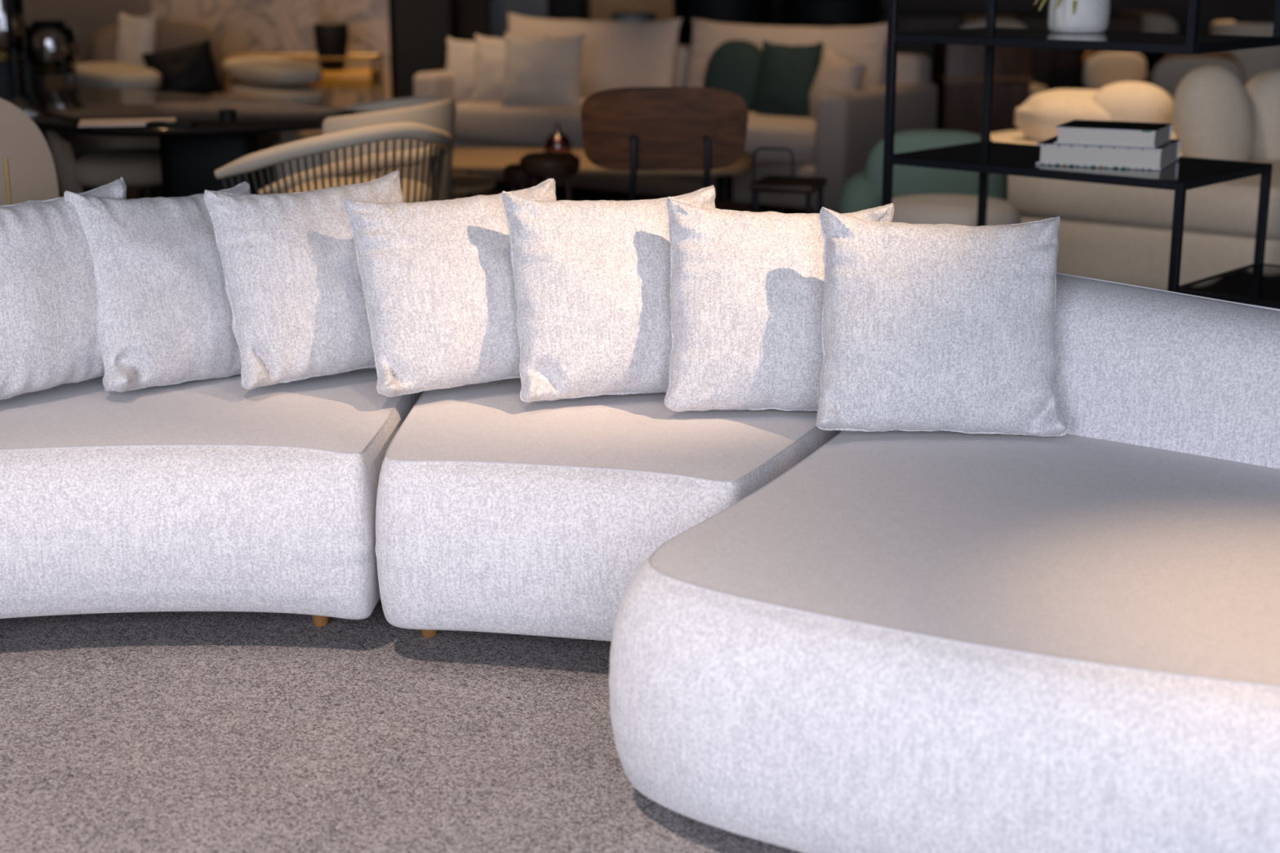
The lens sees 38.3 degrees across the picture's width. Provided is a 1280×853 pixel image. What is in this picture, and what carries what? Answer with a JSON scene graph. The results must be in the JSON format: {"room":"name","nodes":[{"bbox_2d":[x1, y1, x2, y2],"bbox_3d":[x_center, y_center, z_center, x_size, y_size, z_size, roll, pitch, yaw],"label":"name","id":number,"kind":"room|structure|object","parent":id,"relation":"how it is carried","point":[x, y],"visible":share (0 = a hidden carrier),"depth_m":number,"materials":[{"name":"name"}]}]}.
{"room":"store","nodes":[
{"label":"store","id":0,"kind":"room"},
{"bbox_2d":[0,0,151,161],"bbox_3d":[-4.978,-3.145,11.023,4.045,3.100,0.080,0,15,0],"label":"wall","id":1,"kind":"structure","parent":0,"point":[86,17],"depth_m":11.16,"materials":[{"name":"brown paint"}]},
{"bbox_2d":[151,0,393,137],"bbox_3d":[-2.235,-3.145,11.023,1.430,3.100,0.080,0,15,0],"label":"wall","id":2,"kind":"structure","parent":0,"point":[241,26],"depth_m":11.17,"materials":[{"name":"beige paint"}]},
{"bbox_2d":[393,0,460,98],"bbox_3d":[-1.260,-3.079,10.771,0.320,3.100,0.600,0,15,0],"label":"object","id":3,"kind":"structure","parent":2,"relation":"attached to","point":[422,28],"depth_m":10.69,"materials":[{"name":"black"}]},
{"bbox_2d":[53,164,814,213],"bbox_3d":[0.000,-0.163,5.953,14.000,0.100,16.800,0,15,0],"label":"floor","id":4,"kind":"structure","parent":0,"point":[578,194],"depth_m":9.84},
{"bbox_2d":[4,157,11,204],"bbox_3d":[-1.617,-0.311,4.798,0.180,0.772,0.180,0,15,0],"label":"stand","id":5,"kind":"object","parent":4,"relation":"on","point":[6,162],"visible":0.05,"depth_m":4.71,"materials":[{"name":"brown"}]},
{"bbox_2d":[0,0,29,97],"bbox_3d":[-2.678,-1.320,7.821,0.204,1.191,0.204,0,15,0],"label":"glass lantern","id":6,"kind":"object","parent":4,"relation":"on","point":[13,57],"visible":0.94,"depth_m":7.71,"materials":[{"name":"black metal"}]},
{"bbox_2d":[0,0,51,153],"bbox_3d":[-3.490,-2.296,9.161,0.820,2.400,0.512,0,15,0],"label":"tall cabinet","id":7,"kind":"object","parent":4,"relation":"on","point":[7,85],"visible":0.12,"depth_m":9.10,"materials":[{"name":"black"}]},
{"bbox_2d":[0,97,58,205],"bbox_3d":[-1.928,-0.508,5.279,0.501,0.911,0.606,-5,16,-19],"label":"shell chair","id":8,"kind":"object","parent":4,"relation":"on","point":[31,166],"visible":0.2,"depth_m":5.05,"materials":[{"name":"beige fabric"}]},
{"bbox_2d":[25,20,84,192],"bbox_3d":[-2.604,-1.316,8.235,0.234,0.974,0.234,0,15,0],"label":"glass lantern","id":9,"kind":"object","parent":4,"relation":"on","point":[39,68],"visible":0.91,"depth_m":8.09,"materials":[{"name":"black metal"}]},
{"bbox_2d":[46,130,163,197],"bbox_3d":[-1.958,-0.859,7.032,0.544,0.701,0.520,-6,16,-21],"label":"dining chair","id":10,"kind":"object","parent":4,"relation":"on","point":[82,162],"visible":0.49,"depth_m":6.81,"materials":[{"name":"beige fabric"}]},
{"bbox_2d":[9,88,375,197],"bbox_3d":[-1.796,-0.778,6.644,1.034,0.740,1.867,-14,20,-42],"label":"dining table","id":11,"kind":"object","parent":4,"relation":"on","point":[190,157],"visible":0.58,"depth_m":6.30,"materials":[{"name":"black wood"}]},
{"bbox_2d":[78,117,176,127],"bbox_3d":[-1.649,-0.980,5.940,0.300,0.006,0.200,-4,15,-14],"label":"paper stack","id":12,"kind":"object","parent":11,"relation":"on","point":[122,122],"visible":0.86,"depth_m":5.92,"materials":[{"name":"beige paper"}]},
{"bbox_2d":[145,120,198,126],"bbox_3d":[-1.488,-0.962,5.857,0.150,0.012,0.070,1,15,6],"label":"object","id":13,"kind":"object","parent":11,"relation":"on","point":[153,123],"visible":1,"depth_m":5.83,"materials":[{"name":"black"}]},
{"bbox_2d":[218,109,236,120],"bbox_3d":[-1.351,-1.021,6.042,0.056,0.034,0.056,0,15,0],"label":"candle holder","id":14,"kind":"object","parent":11,"relation":"on","point":[224,114],"visible":1,"depth_m":6.02,"materials":[{"name":"black"}]},
{"bbox_2d":[344,110,355,115],"bbox_3d":[-0.968,-1.044,6.152,0.036,0.022,0.036,0,15,0],"label":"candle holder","id":15,"kind":"object","parent":11,"relation":"on","point":[346,112],"visible":0.7,"depth_m":6.14,"materials":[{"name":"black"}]},
{"bbox_2d":[66,21,324,198],"bbox_3d":[-2.378,-1.688,9.823,1.200,0.890,1.090,-9,17,-30],"label":"sofa","id":16,"kind":"object","parent":4,"relation":"on","point":[271,78],"visible":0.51,"depth_m":9.71,"materials":[{"name":"beige fabric"}]},
{"bbox_2d":[116,12,158,66],"bbox_3d":[-2.708,-2.017,9.852,0.330,0.382,0.180,12,19,38],"label":"pillow","id":17,"kind":"object","parent":16,"relation":"on","point":[137,36],"visible":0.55,"depth_m":9.76,"materials":[{"name":"beige fabric"}]},
{"bbox_2d":[140,39,223,94],"bbox_3d":[-2.387,-1.845,9.618,0.409,0.337,0.163,-4,15,-16],"label":"pillow","id":18,"kind":"object","parent":16,"relation":"on","point":[191,68],"visible":0.72,"depth_m":9.57,"materials":[{"name":"black fabric"}]},
{"bbox_2d":[210,93,256,98],"bbox_3d":[-2.349,-1.652,9.784,0.800,0.200,0.720,-9,17,-30],"label":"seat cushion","id":19,"kind":"object","parent":16,"relation":"on","point":[253,95],"depth_m":9.84,"materials":[{"name":"beige fabric"}]},
{"bbox_2d":[271,133,327,182],"bbox_3d":[-1.138,-0.779,6.808,0.524,0.661,0.484,-10,18,-35],"label":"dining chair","id":20,"kind":"object","parent":4,"relation":"on","point":[317,159],"visible":0.13,"depth_m":6.53,"materials":[{"name":"beige fabric"}]},
{"bbox_2d":[223,53,383,102],"bbox_3d":[-1.950,-1.826,10.777,0.858,0.673,0.361,0,15,0],"label":"console table","id":21,"kind":"object","parent":4,"relation":"on","point":[347,77],"visible":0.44,"depth_m":10.57,"materials":[{"name":"brown wood"}]},
{"bbox_2d":[306,0,348,71],"bbox_3d":[-1.807,-2.326,10.628,0.256,0.535,0.240,0,15,0],"label":"potted plant","id":22,"kind":"object","parent":21,"relation":"on","point":[331,40],"visible":0.94,"depth_m":10.57,"materials":[{"name":"black"}]},
{"bbox_2d":[306,81,377,85],"bbox_3d":[-1.950,-1.992,10.736,0.800,0.015,0.300,0,15,0],"label":"shelf","id":23,"kind":"object","parent":21,"relation":"attached to","point":[320,83],"depth_m":10.57,"materials":[{"name":"brown wood"}]},
{"bbox_2d":[214,121,453,202],"bbox_3d":[-0.872,-0.512,5.480,0.628,0.817,0.666,0,15,0],"label":"chair","id":24,"kind":"object","parent":4,"relation":"on","point":[419,183],"visible":0.45,"depth_m":5.18,"materials":[{"name":"beige fabric"}]},
{"bbox_2d":[284,177,433,202],"bbox_3d":[-0.838,-0.660,5.482,0.440,0.140,0.440,0,15,0],"label":"seat cushion","id":25,"kind":"object","parent":24,"relation":"on","point":[419,190],"depth_m":5.40,"materials":[{"name":"beige fabric"}]},
{"bbox_2d":[322,95,456,200],"bbox_3d":[-0.845,-0.725,6.323,0.444,0.801,0.564,0,15,0],"label":"tub chair","id":26,"kind":"object","parent":4,"relation":"on","point":[438,112],"visible":0.2,"depth_m":6.05,"materials":[{"name":"beige fabric"}]},
{"bbox_2d":[0,598,802,852],"bbox_3d":[-0.300,0.826,1.948,5.800,0.013,5.150,0,15,0],"label":"carpet","id":27,"kind":"object","parent":4,"relation":"on","point":[158,731],"visible":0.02,"depth_m":3.07,"materials":[{"name":"grey carpet"}]},
{"bbox_2d":[0,366,423,626],"bbox_3d":[-1.198,0.023,3.706,1.657,0.650,1.087,-3,15,-11],"label":"module","id":28,"kind":"object","parent":27,"relation":"on","point":[213,494],"visible":0.66,"depth_m":3.39,"materials":[{"name":"grey fabric"}]},
{"bbox_2d":[0,177,126,399],"bbox_3d":[-1.189,-0.277,3.725,0.183,0.406,0.436,13,19,40],"label":"cushion","id":29,"kind":"object","parent":28,"relation":"on","point":[49,295],"visible":0.59,"depth_m":3.65,"materials":[{"name":"white fabric"}]},
{"bbox_2d":[63,182,250,392],"bbox_3d":[-0.960,-0.297,3.857,0.222,0.416,0.465,13,19,40],"label":"cushion","id":30,"kind":"object","parent":28,"relation":"on","point":[164,313],"visible":0.61,"depth_m":3.75,"materials":[{"name":"white fabric"}]},
{"bbox_2d":[204,170,403,390],"bbox_3d":[-0.659,-0.312,3.850,0.454,0.400,0.213,-10,18,-35],"label":"cushion","id":31,"kind":"object","parent":28,"relation":"on","point":[293,282],"visible":0.73,"depth_m":3.75,"materials":[{"name":"white fabric"}]},
{"bbox_2d":[375,377,841,641],"bbox_3d":[-0.064,0.026,3.695,0.965,0.650,0.987,3,15,12],"label":"module","id":32,"kind":"object","parent":27,"relation":"on","point":[496,511],"visible":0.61,"depth_m":3.30,"materials":[{"name":"grey fabric"}]},
{"bbox_2d":[343,178,555,397],"bbox_3d":[-0.350,-0.289,3.775,0.469,0.393,0.233,-7,16,-26],"label":"cushion","id":33,"kind":"object","parent":32,"relation":"on","point":[438,289],"visible":0.65,"depth_m":3.69,"materials":[{"name":"white fabric"}]},
{"bbox_2d":[502,185,715,402],"bbox_3d":[-0.040,-0.271,3.718,0.463,0.406,0.219,-5,15,-18],"label":"cushion","id":34,"kind":"object","parent":32,"relation":"on","point":[592,278],"visible":0.67,"depth_m":3.64,"materials":[{"name":"white fabric"}]},
{"bbox_2d":[664,196,893,412],"bbox_3d":[0.276,-0.236,3.621,0.475,0.418,0.220,-2,15,-6],"label":"cushion","id":35,"kind":"object","parent":32,"relation":"on","point":[746,291],"visible":0.72,"depth_m":3.55,"materials":[{"name":"white fabric"}]},
{"bbox_2d":[608,272,1279,852],"bbox_3d":[0.978,0.221,2.923,1.738,0.664,1.482,7,16,26],"label":"module","id":36,"kind":"object","parent":27,"relation":"on","point":[898,641],"visible":0.88,"depth_m":2.62,"materials":[{"name":"grey fabric"}]},
{"bbox_2d":[816,207,1066,436],"bbox_3d":[0.561,-0.197,3.446,0.465,0.408,0.217,0,15,1],"label":"cushion","id":37,"kind":"object","parent":36,"relation":"on","point":[941,326],"visible":1,"depth_m":3.39,"materials":[{"name":"white fabric"}]},
{"bbox_2d":[450,173,496,197],"bbox_3d":[-0.800,-0.707,6.968,0.520,0.442,0.520,0,15,0],"label":"side table","id":38,"kind":"object","parent":4,"relation":"on","point":[468,184],"visible":0.29,"depth_m":6.84,"materials":[{"name":"brown wood"}]},
{"bbox_2d":[489,0,547,38],"bbox_3d":[-0.810,-2.640,12.354,0.380,1.450,0.040,0,15,0],"label":"panel","id":39,"kind":"object","parent":4,"relation":"on","point":[500,10],"visible":0.18,"depth_m":12.30,"materials":[{"name":"grey paint"}]},
{"bbox_2d":[502,163,544,191],"bbox_3d":[-0.424,-0.703,6.784,0.164,0.524,0.168,0,15,0],"label":"stool","id":40,"kind":"object","parent":4,"relation":"on","point":[513,175],"visible":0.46,"depth_m":6.68,"materials":[{"name":"brown wood"}]},
{"bbox_2d":[520,151,580,200],"bbox_3d":[-0.312,-0.661,6.483,0.222,0.596,0.231,0,15,0],"label":"stool","id":41,"kind":"object","parent":4,"relation":"on","point":[547,164],"visible":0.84,"depth_m":6.36,"materials":[{"name":"brown wood"}]},
{"bbox_2d":[451,147,755,201],"bbox_3d":[-0.220,-1.008,8.233,1.440,0.380,0.720,2,15,7],"label":"coffee table","id":42,"kind":"object","parent":4,"relation":"on","point":[468,160],"visible":0.49,"depth_m":8.00,"materials":[{"name":"brown wood"}]},
{"bbox_2d":[543,122,572,152],"bbox_3d":[-0.359,-1.245,8.056,0.124,0.166,0.124,0,15,0],"label":"bud vase","id":43,"kind":"object","parent":42,"relation":"on","point":[555,135],"visible":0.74,"depth_m":8.03,"materials":[{"name":"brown glass"}]},
{"bbox_2d":[580,86,756,212],"bbox_3d":[0.098,-0.716,6.165,0.600,0.866,0.631,0,15,-2],"label":"chair","id":44,"kind":"object","parent":4,"relation":"on","point":[651,128],"visible":0.71,"depth_m":5.83,"materials":[{"name":"brown wood"}]},
{"bbox_2d":[413,13,937,213],"bbox_3d":[0.127,-1.702,9.767,2.700,0.886,1.050,10,18,33],"label":"sofa","id":45,"kind":"object","parent":4,"relation":"on","point":[837,146],"visible":0.59,"depth_m":9.47,"materials":[{"name":"beige fabric"}]},
{"bbox_2d":[445,37,475,102],"bbox_3d":[-0.897,-1.958,10.162,0.385,0.357,0.189,4,15,15],"label":"linen pillow","id":46,"kind":"object","parent":45,"relation":"on","point":[460,54],"visible":0.34,"depth_m":10.12,"materials":[{"name":"beige fabric"}]},
{"bbox_2d":[470,33,548,102],"bbox_3d":[-0.709,-1.920,9.950,0.424,0.380,0.191,4,15,16],"label":"linen pillow","id":47,"kind":"object","parent":45,"relation":"on","point":[490,52],"visible":0.44,"depth_m":9.93,"materials":[{"name":"beige fabric"}]},
{"bbox_2d":[500,32,585,106],"bbox_3d":[-0.518,-1.876,9.737,0.448,0.386,0.193,5,15,17],"label":"linen pillow","id":48,"kind":"object","parent":45,"relation":"on","point":[539,71],"visible":0.98,"depth_m":9.68,"materials":[{"name":"beige fabric"}]},
{"bbox_2d":[507,13,682,97],"bbox_3d":[-0.297,-2.048,10.279,1.200,0.488,0.226,10,5,33],"label":"cushion","id":49,"kind":"object","parent":45,"relation":"on","point":[615,54],"depth_m":10.06,"materials":[{"name":"beige fabric"}]},
{"bbox_2d":[453,97,816,165],"bbox_3d":[0.056,-1.576,9.731,2.420,0.230,0.860,10,18,33],"label":"seat cushion","id":50,"kind":"object","parent":45,"relation":"on","point":[477,125],"depth_m":9.58,"materials":[{"name":"beige fabric"}]},
{"bbox_2d":[702,40,762,111],"bbox_3d":[0.486,-1.759,9.426,0.330,0.424,0.236,9,17,31],"label":"pillow","id":51,"kind":"object","parent":45,"relation":"on","point":[734,66],"visible":0.48,"depth_m":9.33,"materials":[{"name":"teal fabric"}]},
{"bbox_2d":[685,17,887,88],"bbox_3d":[0.739,-1.868,9.588,1.202,0.488,0.225,10,5,33],"label":"cushion","id":52,"kind":"object","parent":45,"relation":"on","point":[865,45],"depth_m":9.44,"materials":[{"name":"beige fabric"}]},
{"bbox_2d":[755,40,823,118],"bbox_3d":[0.735,-1.704,9.171,0.330,0.420,0.202,7,16,25],"label":"pillow","id":53,"kind":"object","parent":45,"relation":"on","point":[788,73],"visible":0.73,"depth_m":9.10,"materials":[{"name":"teal fabric"}]},
{"bbox_2d":[808,48,866,120],"bbox_3d":[0.951,-1.625,9.019,0.221,0.423,0.379,-3,15,-12],"label":"linen pillow","id":54,"kind":"object","parent":45,"relation":"on","point":[835,73],"visible":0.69,"depth_m":8.91,"materials":[{"name":"beige fabric"}]},
{"bbox_2d":[672,0,771,44],"bbox_3d":[0.488,-2.093,11.115,0.594,1.022,0.428,3,15,9],"label":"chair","id":55,"kind":"object","parent":4,"relation":"on","point":[754,12],"visible":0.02,"depth_m":10.85,"materials":[{"name":"black"}]},
{"bbox_2d":[769,0,782,26],"bbox_3d":[0.862,-2.202,11.608,0.594,0.981,0.318,3,15,9],"label":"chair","id":56,"kind":"object","parent":4,"relation":"on","point":[775,20],"visible":0.02,"depth_m":11.36,"materials":[{"name":"black"}]},
{"bbox_2d":[750,146,826,213],"bbox_3d":[0.500,-0.642,6.344,0.239,0.629,0.240,4,15,17],"label":"chair","id":57,"kind":"object","parent":4,"relation":"on","point":[768,184],"visible":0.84,"depth_m":6.23,"materials":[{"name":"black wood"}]},
{"bbox_2d":[782,0,882,26],"bbox_3d":[1.133,-2.058,11.021,0.594,1.002,0.410,3,15,9],"label":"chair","id":58,"kind":"object","parent":4,"relation":"on","point":[810,13],"visible":0.1,"depth_m":10.75,"materials":[{"name":"black"}]},
{"bbox_2d":[835,129,1008,213],"bbox_3d":[1.003,-0.715,6.512,0.585,0.685,0.600,4,15,14],"label":"lounge chair","id":59,"kind":"object","parent":4,"relation":"on","point":[863,190],"visible":0.35,"depth_m":6.24,"materials":[{"name":"teal fabric"}]},
{"bbox_2d":[892,194,1021,226],"bbox_3d":[0.990,-0.484,5.972,0.470,0.510,0.470,0,15,0],"label":"ottoman","id":60,"kind":"object","parent":4,"relation":"on","point":[929,209],"visible":0.25,"depth_m":5.78,"materials":[{"name":"grey fabric"}]},
{"bbox_2d":[930,43,1033,134],"bbox_3d":[1.842,-1.694,10.020,0.470,0.800,0.475,0,15,0],"label":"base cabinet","id":61,"kind":"object","parent":4,"relation":"on","point":[957,72],"visible":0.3,"depth_m":9.76,"materials":[{"name":"brown wood"}]},
{"bbox_2d":[959,14,1047,97],"bbox_3d":[2.217,-2.059,11.271,0.460,0.875,0.531,-3,15,-11],"label":"wooden chair","id":62,"kind":"object","parent":4,"relation":"on","point":[1002,20],"visible":0.2,"depth_m":11.34,"materials":[{"name":"beige fabric"}]},
{"bbox_2d":[880,12,1142,91],"bbox_3d":[2.100,-2.260,12.064,2.200,0.860,0.515,0,15,0],"label":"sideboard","id":63,"kind":"object","parent":4,"relation":"on","point":[1053,68],"visible":0.18,"depth_m":11.76,"materials":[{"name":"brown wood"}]},
{"bbox_2d":[881,0,1279,309],"bbox_3d":[1.449,-0.912,4.766,1.588,1.950,0.534,13,19,40],"label":"display shelf","id":64,"kind":"object","parent":4,"relation":"on","point":[1256,283],"visible":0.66,"depth_m":4.89,"materials":[{"name":"black metal"}]},
{"bbox_2d":[1034,0,1111,32],"bbox_3d":[1.222,-1.235,5.147,0.276,0.258,0.208,-5,15,-17],"label":"plant pot","id":65,"kind":"object","parent":64,"relation":"on","point":[1063,15],"visible":1,"depth_m":5.08,"materials":[{"name":"white ceramic"}]},
{"bbox_2d":[1035,135,1180,170],"bbox_3d":[1.267,-0.743,4.986,0.328,0.055,0.275,7,16,24],"label":"book","id":66,"kind":"object","parent":64,"relation":"on","point":[1159,157],"visible":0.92,"depth_m":4.88,"materials":[{"name":"white paper"}]},
{"bbox_2d":[1037,135,1179,149],"bbox_3d":[1.267,-0.769,4.979,0.327,0.001,0.267,7,16,25],"label":"print","id":67,"kind":"object","parent":66,"relation":"on","point":[1048,144],"depth_m":4.90},
{"bbox_2d":[1053,119,1172,148],"bbox_3d":[1.273,-0.788,4.958,0.266,0.045,0.230,7,16,25],"label":"book","id":68,"kind":"object","parent":66,"relation":"on","point":[1084,132],"visible":1,"depth_m":4.88,"materials":[{"name":"white paper"}]},
{"bbox_2d":[1056,120,1171,131],"bbox_3d":[1.273,-0.809,4.952,0.264,0.001,0.222,7,16,25],"label":"print","id":69,"kind":"object","parent":68,"relation":"on","point":[1073,125],"depth_m":4.92},
{"bbox_2d":[1076,49,1091,89],"bbox_3d":[3.725,-1.993,11.262,2.150,0.750,0.900,0,15,0],"label":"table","id":70,"kind":"object","parent":4,"relation":"on","point":[1081,65],"visible":0.02,"depth_m":11.53,"materials":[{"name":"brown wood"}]},
{"bbox_2d":[1080,49,1146,89],"bbox_3d":[2.792,-1.750,10.367,0.460,0.736,0.531,-8,17,-28],"label":"wooden chair","id":71,"kind":"object","parent":4,"relation":"on","point":[1106,68],"visible":0.32,"depth_m":10.42,"materials":[{"name":"beige fabric"}]},
{"bbox_2d":[990,128,1279,290],"bbox_3d":[2.505,-0.814,7.200,2.817,0.526,2.010,11,18,35],"label":"curved sofa","id":72,"kind":"object","parent":4,"relation":"on","point":[1112,233],"visible":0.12,"depth_m":6.54,"materials":[{"name":"beige fabric"}]},
{"bbox_2d":[1014,88,1112,142],"bbox_3d":[1.769,-1.248,7.478,0.500,0.226,0.305,7,16,25],"label":"pillow","id":73,"kind":"object","parent":72,"relation":"on","point":[1037,119],"visible":0.53,"depth_m":7.40,"materials":[{"name":"beige fabric"}]},
{"bbox_2d":[1091,81,1173,132],"bbox_3d":[1.960,-1.241,7.376,0.360,0.272,0.263,7,16,25],"label":"pillow","id":74,"kind":"object","parent":72,"relation":"on","point":[1124,101],"visible":0.48,"depth_m":7.26,"materials":[{"name":"beige fabric"}]},
{"bbox_2d":[1172,65,1255,161],"bbox_3d":[2.128,-1.128,6.837,0.303,0.417,0.254,-5,16,-19],"label":"pillow","id":75,"kind":"object","parent":72,"relation":"on","point":[1213,117],"visible":0.73,"depth_m":6.74,"materials":[{"name":"beige fabric"}]},
{"bbox_2d":[1244,67,1279,159],"bbox_3d":[2.458,-1.148,6.987,0.420,0.420,0.279,-8,17,-28],"label":"pillow","id":76,"kind":"object","parent":72,"relation":"on","point":[1263,90],"visible":0.52,"depth_m":6.85,"materials":[{"name":"beige fabric"}]},
{"bbox_2d":[1118,10,1177,84],"bbox_3d":[3.340,-2.262,12.045,0.460,0.875,0.531,-1,15,-6],"label":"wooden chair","id":77,"kind":"object","parent":4,"relation":"on","point":[1153,22],"visible":0.16,"depth_m":12.13,"materials":[{"name":"beige fabric"}]},
{"bbox_2d":[1151,51,1243,101],"bbox_3d":[2.842,-1.545,9.543,0.460,0.756,0.531,6,16,22],"label":"wooden chair","id":78,"kind":"object","parent":4,"relation":"on","point":[1168,73],"visible":0.27,"depth_m":9.65,"materials":[{"name":"beige fabric"}]},
{"bbox_2d":[1210,20,1279,86],"bbox_3d":[3.282,-1.706,9.873,0.504,0.901,0.447,6,16,21],"label":"chair","id":79,"kind":"object","parent":4,"relation":"on","point":[1253,62],"visible":0.19,"depth_m":9.61,"materials":[{"name":"beige fabric"}]},
{"bbox_3d":[0.050,-2.279,12.376,1.700,0.740,0.700,0,15,0],"label":"desk","id":80,"kind":"object","parent":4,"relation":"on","visible":0},
{"bbox_2d":[611,12,656,21],"bbox_3d":[-0.041,-2.628,12.114,0.294,0.182,0.170,0,15,0],"label":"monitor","id":81,"kind":"object","parent":80,"relation":"on","point":[615,16],"visible":0.24,"depth_m":12.06,"materials":[{"name":"black"}]},
{"bbox_2d":[590,0,674,21],"bbox_3d":[-0.015,-3.623,12.851,0.670,3.100,0.100,0,15,0],"label":"wall","id":82,"kind":"structure","parent":0,"point":[600,10],"depth_m":12.98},
{"bbox_2d":[546,0,581,20],"bbox_3d":[-0.560,-3.598,12.755,0.280,3.100,0.500,0,15,0],"label":"trim","id":83,"kind":"structure","parent":82,"relation":"attached to","point":[557,9],"depth_m":12.69,"materials":[{"name":"black"}]},
{"bbox_2d":[390,0,1275,98],"bbox_3d":[0.000,-3.700,13.142,14.000,3.100,0.100,0,15,0],"label":"wall","id":84,"kind":"structure","parent":0,"point":[474,15],"depth_m":13.28,"materials":[{"name":"paint"}]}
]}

